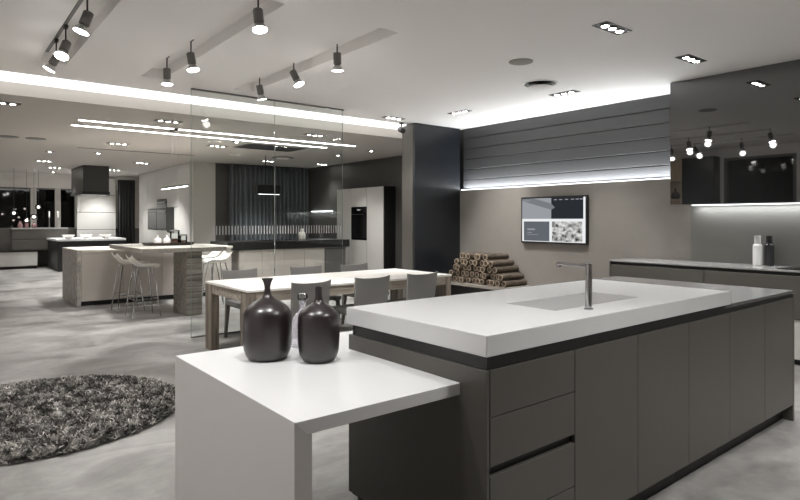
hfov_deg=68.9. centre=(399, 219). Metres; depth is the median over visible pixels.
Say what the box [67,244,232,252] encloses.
island countertop
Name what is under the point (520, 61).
ceiling speaker
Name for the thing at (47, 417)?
shaggy rug
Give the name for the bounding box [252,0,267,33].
light
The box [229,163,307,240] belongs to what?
curtain
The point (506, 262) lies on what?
log
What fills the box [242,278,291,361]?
vase
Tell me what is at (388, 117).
recessed light
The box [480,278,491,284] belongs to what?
log
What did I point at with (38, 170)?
pendant light
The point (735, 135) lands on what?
upper cabinet
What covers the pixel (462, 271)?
log
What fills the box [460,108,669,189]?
wall
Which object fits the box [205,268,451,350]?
dining table
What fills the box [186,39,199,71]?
light
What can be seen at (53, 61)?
light
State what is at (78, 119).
recessed light
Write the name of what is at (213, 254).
bar stool
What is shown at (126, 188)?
curtain
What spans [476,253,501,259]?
log
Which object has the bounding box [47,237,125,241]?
island countertop
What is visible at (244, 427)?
side table
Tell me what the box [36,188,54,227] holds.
window
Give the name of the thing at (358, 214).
oven
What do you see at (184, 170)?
tall cabinet
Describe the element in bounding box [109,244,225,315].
bar table
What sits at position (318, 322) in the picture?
vase
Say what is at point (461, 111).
recessed light
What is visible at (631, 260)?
countertop
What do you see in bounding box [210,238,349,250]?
island countertop
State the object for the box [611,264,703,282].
base cabinet
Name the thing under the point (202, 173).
wall
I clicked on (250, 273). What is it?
dining chair
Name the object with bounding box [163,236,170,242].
ceramic jar
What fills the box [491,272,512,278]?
log
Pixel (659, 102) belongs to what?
board
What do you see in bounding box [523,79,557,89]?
ceiling vent
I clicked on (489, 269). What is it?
log
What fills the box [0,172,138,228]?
wall
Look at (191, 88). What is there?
rail
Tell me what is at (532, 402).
drawer unit
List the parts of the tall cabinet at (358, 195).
door, door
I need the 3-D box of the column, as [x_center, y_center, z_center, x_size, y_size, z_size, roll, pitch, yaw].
[0.544,-0.085,10.032,1.030,3.030,0.340,0,0,-39]
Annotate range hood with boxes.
[70,165,109,196]
[252,156,280,194]
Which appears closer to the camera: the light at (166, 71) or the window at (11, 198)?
the light at (166, 71)
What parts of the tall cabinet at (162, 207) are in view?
door, door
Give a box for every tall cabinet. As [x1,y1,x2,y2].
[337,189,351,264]
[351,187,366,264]
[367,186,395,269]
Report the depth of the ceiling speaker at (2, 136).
9.92 m
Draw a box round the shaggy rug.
[0,374,174,464]
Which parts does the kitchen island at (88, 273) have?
panel, panel, panel, panel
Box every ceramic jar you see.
[154,236,161,242]
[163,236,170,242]
[298,229,305,239]
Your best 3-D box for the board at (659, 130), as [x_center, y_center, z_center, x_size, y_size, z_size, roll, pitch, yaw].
[4.104,-1.150,6.559,0.030,0.166,9.530,0,0,-39]
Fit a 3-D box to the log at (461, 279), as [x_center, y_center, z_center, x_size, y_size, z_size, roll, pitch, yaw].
[1.188,0.961,9.522,0.522,0.098,0.093,0,0,-38]
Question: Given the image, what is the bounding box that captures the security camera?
[398,122,405,133]
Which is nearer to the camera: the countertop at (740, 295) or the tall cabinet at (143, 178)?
the countertop at (740, 295)
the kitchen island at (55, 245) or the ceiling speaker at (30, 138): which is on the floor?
the kitchen island at (55, 245)
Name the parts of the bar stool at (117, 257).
leg, leg, seat, leg, leg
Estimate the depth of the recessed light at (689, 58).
5.77 m
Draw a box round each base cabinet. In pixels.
[0,250,37,269]
[570,335,637,499]
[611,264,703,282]
[627,323,688,499]
[676,313,729,480]
[704,270,799,364]
[717,304,764,456]
[753,298,792,434]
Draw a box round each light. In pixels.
[0,71,405,128]
[0,101,21,105]
[23,169,29,222]
[35,170,41,209]
[43,38,59,72]
[54,24,70,60]
[71,124,327,147]
[73,0,93,35]
[78,119,352,145]
[153,119,181,122]
[161,56,172,85]
[161,128,187,189]
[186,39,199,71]
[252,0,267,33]
[256,78,266,99]
[290,63,303,87]
[303,134,325,136]
[332,44,343,71]
[381,116,404,119]
[447,110,470,114]
[549,90,579,96]
[592,21,631,34]
[675,54,706,63]
[692,203,799,205]
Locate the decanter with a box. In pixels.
[297,293,307,304]
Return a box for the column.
[402,123,459,297]
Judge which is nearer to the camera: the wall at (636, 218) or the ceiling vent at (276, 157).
the wall at (636, 218)
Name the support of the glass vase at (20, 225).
on the base cabinet at (20, 238)
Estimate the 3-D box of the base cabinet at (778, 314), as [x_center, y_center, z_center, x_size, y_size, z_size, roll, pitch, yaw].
[2.308,0.991,4.326,0.522,0.879,0.895,0,0,-39]
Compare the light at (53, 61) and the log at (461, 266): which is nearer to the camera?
the light at (53, 61)
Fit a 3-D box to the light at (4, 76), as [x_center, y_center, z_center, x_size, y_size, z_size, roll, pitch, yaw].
[-1.875,-1.689,8.439,8.600,0.222,0.410,0,0,-39]
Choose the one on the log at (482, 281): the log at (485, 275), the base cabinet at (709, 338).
the log at (485, 275)
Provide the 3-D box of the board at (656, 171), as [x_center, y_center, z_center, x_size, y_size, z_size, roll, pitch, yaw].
[4.104,-0.624,6.559,0.030,0.138,9.530,0,0,-39]
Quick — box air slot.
[77,147,194,155]
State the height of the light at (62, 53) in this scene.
0.312 m
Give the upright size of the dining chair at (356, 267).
0.823 m
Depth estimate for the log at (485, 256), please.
9.17 m
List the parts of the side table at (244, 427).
panel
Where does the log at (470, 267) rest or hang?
on the log
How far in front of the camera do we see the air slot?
12.13 m
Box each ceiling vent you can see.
[235,143,306,151]
[272,156,292,159]
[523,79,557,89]
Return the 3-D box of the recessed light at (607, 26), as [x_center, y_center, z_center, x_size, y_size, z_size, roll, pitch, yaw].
[1.768,-1.593,4.854,0.380,0.014,0.140,0,0,-39]
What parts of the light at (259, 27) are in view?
lamp shade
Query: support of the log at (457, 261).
on the log
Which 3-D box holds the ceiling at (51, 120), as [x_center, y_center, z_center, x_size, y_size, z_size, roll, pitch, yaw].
[-6.133,-1.555,13.851,9.100,0.250,13.300,0,0,-39]
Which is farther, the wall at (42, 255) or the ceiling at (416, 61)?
the wall at (42, 255)
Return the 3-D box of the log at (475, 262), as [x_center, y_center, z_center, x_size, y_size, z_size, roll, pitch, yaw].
[1.375,0.673,9.344,0.521,0.093,0.092,0,0,-40]
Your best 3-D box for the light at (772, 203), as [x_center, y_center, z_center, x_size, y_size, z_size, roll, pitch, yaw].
[4.406,-0.176,5.949,0.030,0.007,2.800,0,0,-39]
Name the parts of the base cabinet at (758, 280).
drawer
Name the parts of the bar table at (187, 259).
leg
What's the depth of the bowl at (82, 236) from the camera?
16.64 m
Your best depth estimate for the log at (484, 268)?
9.04 m
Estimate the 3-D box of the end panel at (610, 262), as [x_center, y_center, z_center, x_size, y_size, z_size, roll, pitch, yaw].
[2.861,0.964,7.475,0.600,0.933,0.020,0,0,-39]
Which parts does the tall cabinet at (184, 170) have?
door, door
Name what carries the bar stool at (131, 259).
on the floor
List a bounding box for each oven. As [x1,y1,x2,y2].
[147,209,156,228]
[156,199,166,208]
[156,209,166,229]
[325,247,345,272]
[351,207,366,239]
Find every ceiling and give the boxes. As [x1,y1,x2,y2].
[0,0,799,129]
[0,94,401,177]
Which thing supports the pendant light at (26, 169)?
hanging from the ceiling at (51, 120)
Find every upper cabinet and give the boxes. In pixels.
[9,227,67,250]
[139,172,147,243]
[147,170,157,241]
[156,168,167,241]
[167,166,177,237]
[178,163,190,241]
[670,59,799,204]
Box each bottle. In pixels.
[753,236,762,265]
[764,236,773,265]
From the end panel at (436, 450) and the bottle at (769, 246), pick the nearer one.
the end panel at (436, 450)
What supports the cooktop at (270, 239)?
in the island countertop
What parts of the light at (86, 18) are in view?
lamp shade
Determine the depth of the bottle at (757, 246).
6.31 m
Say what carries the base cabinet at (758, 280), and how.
on the floor
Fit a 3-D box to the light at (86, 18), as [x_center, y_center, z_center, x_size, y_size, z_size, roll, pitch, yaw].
[-2.337,-1.524,4.302,0.138,0.313,0.112,0,0,-39]
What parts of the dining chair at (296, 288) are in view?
leg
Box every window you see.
[0,187,30,228]
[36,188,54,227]
[61,189,74,228]
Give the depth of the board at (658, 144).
8.48 m
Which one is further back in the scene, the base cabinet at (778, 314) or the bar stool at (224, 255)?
the bar stool at (224, 255)
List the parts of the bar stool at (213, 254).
seat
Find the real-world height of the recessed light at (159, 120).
0.014 m
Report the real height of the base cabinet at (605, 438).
0.879 m
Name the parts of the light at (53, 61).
lamp shade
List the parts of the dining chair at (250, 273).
leg, seat, backrest, leg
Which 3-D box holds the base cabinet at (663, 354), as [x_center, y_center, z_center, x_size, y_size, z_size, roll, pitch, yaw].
[1.066,0.991,3.315,0.528,0.879,0.895,0,0,-39]
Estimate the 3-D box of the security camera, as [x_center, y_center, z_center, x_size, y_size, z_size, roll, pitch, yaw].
[0.025,-1.505,9.579,0.090,0.190,0.192,0,0,-20]
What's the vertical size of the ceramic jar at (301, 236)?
0.255 m
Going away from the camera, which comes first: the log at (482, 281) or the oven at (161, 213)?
the log at (482, 281)
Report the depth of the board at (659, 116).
8.48 m
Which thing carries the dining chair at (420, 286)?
on the floor
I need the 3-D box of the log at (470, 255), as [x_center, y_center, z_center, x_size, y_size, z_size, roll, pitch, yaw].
[1.286,0.579,9.474,0.521,0.090,0.088,0,0,-39]
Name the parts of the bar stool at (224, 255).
leg, seat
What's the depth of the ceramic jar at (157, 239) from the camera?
9.39 m
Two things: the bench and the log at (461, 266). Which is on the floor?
the bench
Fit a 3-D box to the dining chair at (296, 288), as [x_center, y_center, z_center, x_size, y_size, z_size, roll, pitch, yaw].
[-1.034,1.018,5.992,0.460,0.823,0.545,0,0,-40]
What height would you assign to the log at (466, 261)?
0.093 m
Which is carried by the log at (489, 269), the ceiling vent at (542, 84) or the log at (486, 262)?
the log at (486, 262)
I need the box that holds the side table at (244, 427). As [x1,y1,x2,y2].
[175,331,459,499]
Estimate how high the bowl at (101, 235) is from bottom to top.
0.108 m
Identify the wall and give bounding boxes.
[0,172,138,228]
[0,228,138,265]
[191,90,342,337]
[191,162,228,243]
[308,156,401,268]
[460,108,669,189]
[460,179,799,285]
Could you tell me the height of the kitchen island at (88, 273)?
0.930 m
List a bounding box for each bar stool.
[111,252,144,312]
[125,254,160,318]
[202,251,222,301]
[202,251,232,303]
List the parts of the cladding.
panel, panel, panel, panel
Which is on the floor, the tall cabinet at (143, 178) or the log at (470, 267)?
the tall cabinet at (143, 178)
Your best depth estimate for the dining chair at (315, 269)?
7.65 m
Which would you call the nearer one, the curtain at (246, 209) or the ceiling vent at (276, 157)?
the ceiling vent at (276, 157)
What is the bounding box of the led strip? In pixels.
[464,178,669,189]
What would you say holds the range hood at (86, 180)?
hanging from the ceiling at (51, 120)
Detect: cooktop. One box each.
[259,239,296,240]
[777,266,799,269]
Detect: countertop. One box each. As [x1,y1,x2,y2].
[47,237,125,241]
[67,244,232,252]
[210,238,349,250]
[347,279,730,357]
[497,276,792,308]
[609,258,799,272]
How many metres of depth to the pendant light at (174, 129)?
9.12 m
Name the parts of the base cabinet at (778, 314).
door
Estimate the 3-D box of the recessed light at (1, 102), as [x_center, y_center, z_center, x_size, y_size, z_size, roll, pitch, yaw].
[-4.794,-1.423,7.126,0.270,0.014,0.140,0,0,-39]
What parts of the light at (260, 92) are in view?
lamp shade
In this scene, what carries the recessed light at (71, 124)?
in the ceiling at (51, 120)
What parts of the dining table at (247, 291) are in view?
leg, leg, leg, leg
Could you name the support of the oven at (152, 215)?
in the tall cabinet at (152, 176)
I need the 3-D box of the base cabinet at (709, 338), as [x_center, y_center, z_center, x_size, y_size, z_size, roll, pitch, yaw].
[1.476,0.991,3.649,0.525,0.879,0.895,0,0,-39]
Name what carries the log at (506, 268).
on the log at (497, 275)
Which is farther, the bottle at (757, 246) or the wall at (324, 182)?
the wall at (324, 182)
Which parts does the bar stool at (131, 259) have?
leg, leg, seat, leg, leg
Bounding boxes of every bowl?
[62,235,73,238]
[80,235,91,238]
[99,234,110,237]
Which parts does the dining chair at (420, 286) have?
seat, backrest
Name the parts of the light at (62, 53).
lamp shade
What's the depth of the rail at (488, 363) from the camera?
2.51 m
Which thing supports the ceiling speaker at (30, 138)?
attached to the ceiling at (51, 120)
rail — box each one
[191,88,343,110]
[353,294,791,369]
[613,262,799,275]
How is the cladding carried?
attached to the wall at (7, 179)
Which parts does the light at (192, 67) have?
lamp shade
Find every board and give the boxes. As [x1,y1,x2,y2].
[464,94,669,138]
[464,109,669,148]
[464,123,669,159]
[464,137,669,169]
[464,151,669,179]
[464,165,669,188]
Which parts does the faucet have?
spout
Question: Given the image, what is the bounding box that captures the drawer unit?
[352,333,574,499]
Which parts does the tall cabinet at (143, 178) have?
door, door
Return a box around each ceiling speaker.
[0,135,19,137]
[26,137,46,139]
[509,58,532,64]
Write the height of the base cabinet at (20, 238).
0.660 m
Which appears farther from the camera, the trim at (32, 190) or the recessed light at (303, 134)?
the trim at (32, 190)
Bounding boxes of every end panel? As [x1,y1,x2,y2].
[349,334,488,499]
[609,261,612,276]
[782,294,793,420]
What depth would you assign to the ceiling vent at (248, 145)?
11.40 m
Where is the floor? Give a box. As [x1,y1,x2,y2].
[0,266,799,499]
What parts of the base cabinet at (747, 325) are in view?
door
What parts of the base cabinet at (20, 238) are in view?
drawer, drawer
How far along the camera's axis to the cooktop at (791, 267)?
5.89 m
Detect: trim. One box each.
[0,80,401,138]
[30,188,60,227]
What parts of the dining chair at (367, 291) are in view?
seat, backrest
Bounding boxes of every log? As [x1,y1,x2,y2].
[449,269,456,274]
[454,258,465,263]
[456,264,463,269]
[459,276,474,281]
[461,270,473,275]
[463,259,476,264]
[466,252,489,258]
[466,277,474,282]
[467,265,479,270]
[473,259,483,265]
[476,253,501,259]
[480,266,489,271]
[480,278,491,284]
[482,272,504,278]
[483,254,508,259]
[483,259,509,265]
[487,266,504,272]
[488,260,513,266]
[489,280,497,285]
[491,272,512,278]
[492,265,518,272]
[495,279,521,285]
[496,272,520,279]
[498,273,523,279]
[502,279,526,286]
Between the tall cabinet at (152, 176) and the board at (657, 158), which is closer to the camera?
the board at (657, 158)
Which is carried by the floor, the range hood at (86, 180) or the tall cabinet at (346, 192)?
the tall cabinet at (346, 192)
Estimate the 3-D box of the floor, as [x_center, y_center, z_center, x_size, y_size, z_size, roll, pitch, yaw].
[-2.888,1.480,9.787,9.100,0.100,23.700,0,0,-39]
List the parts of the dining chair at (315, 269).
backrest, seat, leg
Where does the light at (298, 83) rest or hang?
hanging from the track
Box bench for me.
[451,280,530,294]
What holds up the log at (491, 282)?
on the bench
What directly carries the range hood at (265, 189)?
hanging from the ceiling at (51, 120)
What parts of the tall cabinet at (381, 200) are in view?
door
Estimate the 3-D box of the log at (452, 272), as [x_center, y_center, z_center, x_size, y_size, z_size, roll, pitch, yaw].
[1.042,0.860,9.756,0.522,0.092,0.088,0,0,-39]
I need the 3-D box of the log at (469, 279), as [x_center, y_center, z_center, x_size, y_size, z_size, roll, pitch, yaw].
[1.286,0.957,9.455,0.502,0.086,0.085,0,0,-37]
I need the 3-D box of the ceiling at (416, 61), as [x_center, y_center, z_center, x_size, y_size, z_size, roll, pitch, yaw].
[1.086,-1.700,4.169,8.300,0.200,9.960,0,0,-39]
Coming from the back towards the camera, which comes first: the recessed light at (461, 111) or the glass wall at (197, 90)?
the recessed light at (461, 111)
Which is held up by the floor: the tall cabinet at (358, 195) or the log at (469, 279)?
the tall cabinet at (358, 195)
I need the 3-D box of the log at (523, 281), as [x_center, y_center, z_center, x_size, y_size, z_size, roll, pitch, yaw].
[1.744,0.957,8.867,0.501,0.084,0.083,0,0,-39]
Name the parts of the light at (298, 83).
lamp shade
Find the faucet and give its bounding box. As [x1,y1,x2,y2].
[556,262,592,309]
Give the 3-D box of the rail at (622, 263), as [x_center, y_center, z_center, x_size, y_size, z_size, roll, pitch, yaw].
[4.402,0.533,5.568,0.568,0.033,4.870,0,0,-39]
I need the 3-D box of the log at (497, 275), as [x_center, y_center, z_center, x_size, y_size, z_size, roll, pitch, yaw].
[1.687,0.864,9.025,0.501,0.092,0.092,0,-2,-39]
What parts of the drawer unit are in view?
drawer, drawer, drawer, drawer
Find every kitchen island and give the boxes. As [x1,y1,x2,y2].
[47,237,125,271]
[62,244,232,306]
[210,238,349,276]
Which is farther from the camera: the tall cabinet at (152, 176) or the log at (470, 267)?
the tall cabinet at (152, 176)
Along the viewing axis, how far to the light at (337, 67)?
5.35 m
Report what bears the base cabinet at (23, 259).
on the floor
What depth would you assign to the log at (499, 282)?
8.80 m
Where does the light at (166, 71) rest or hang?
hanging from the track
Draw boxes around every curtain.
[118,180,134,243]
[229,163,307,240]
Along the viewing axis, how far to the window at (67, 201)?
18.54 m
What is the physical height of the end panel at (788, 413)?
0.904 m
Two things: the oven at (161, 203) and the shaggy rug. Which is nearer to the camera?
the shaggy rug
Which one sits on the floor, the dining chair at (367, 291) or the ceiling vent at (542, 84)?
the dining chair at (367, 291)
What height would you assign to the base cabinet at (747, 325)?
0.879 m
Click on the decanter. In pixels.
(306, 298)
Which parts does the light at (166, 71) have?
lamp shade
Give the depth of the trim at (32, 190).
18.24 m
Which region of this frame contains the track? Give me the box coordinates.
[46,0,83,51]
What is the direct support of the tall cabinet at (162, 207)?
on the floor
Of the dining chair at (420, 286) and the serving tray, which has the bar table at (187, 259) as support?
the serving tray
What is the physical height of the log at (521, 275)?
0.088 m
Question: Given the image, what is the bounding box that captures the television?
[521,195,588,244]
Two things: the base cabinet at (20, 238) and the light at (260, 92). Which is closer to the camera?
the light at (260, 92)
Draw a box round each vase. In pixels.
[17,221,22,227]
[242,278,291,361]
[298,286,339,363]
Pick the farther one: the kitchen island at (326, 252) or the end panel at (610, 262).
the kitchen island at (326, 252)
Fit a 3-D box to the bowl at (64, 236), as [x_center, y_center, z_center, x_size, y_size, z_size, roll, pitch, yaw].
[-9.363,0.476,16.454,0.327,0.108,0.327,0,0,-39]
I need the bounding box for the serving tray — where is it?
[142,242,194,245]
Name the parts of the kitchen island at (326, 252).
panel, panel, panel, panel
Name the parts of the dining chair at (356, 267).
leg, backrest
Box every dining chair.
[222,268,256,340]
[290,265,340,321]
[291,279,330,338]
[332,275,389,314]
[340,263,388,323]
[387,271,437,302]
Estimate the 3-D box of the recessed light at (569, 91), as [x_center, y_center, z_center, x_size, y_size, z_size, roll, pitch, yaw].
[2.068,-1.593,7.346,0.140,0.014,0.380,0,0,-39]
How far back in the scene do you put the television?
8.57 m
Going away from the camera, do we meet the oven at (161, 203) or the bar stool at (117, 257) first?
the bar stool at (117, 257)
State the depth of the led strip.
8.43 m
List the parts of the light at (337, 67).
lamp shade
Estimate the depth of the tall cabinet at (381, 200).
13.05 m
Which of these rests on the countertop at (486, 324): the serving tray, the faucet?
the faucet
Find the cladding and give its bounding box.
[77,178,115,236]
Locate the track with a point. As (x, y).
(79, 2)
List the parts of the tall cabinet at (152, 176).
door, door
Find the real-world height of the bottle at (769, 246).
0.326 m

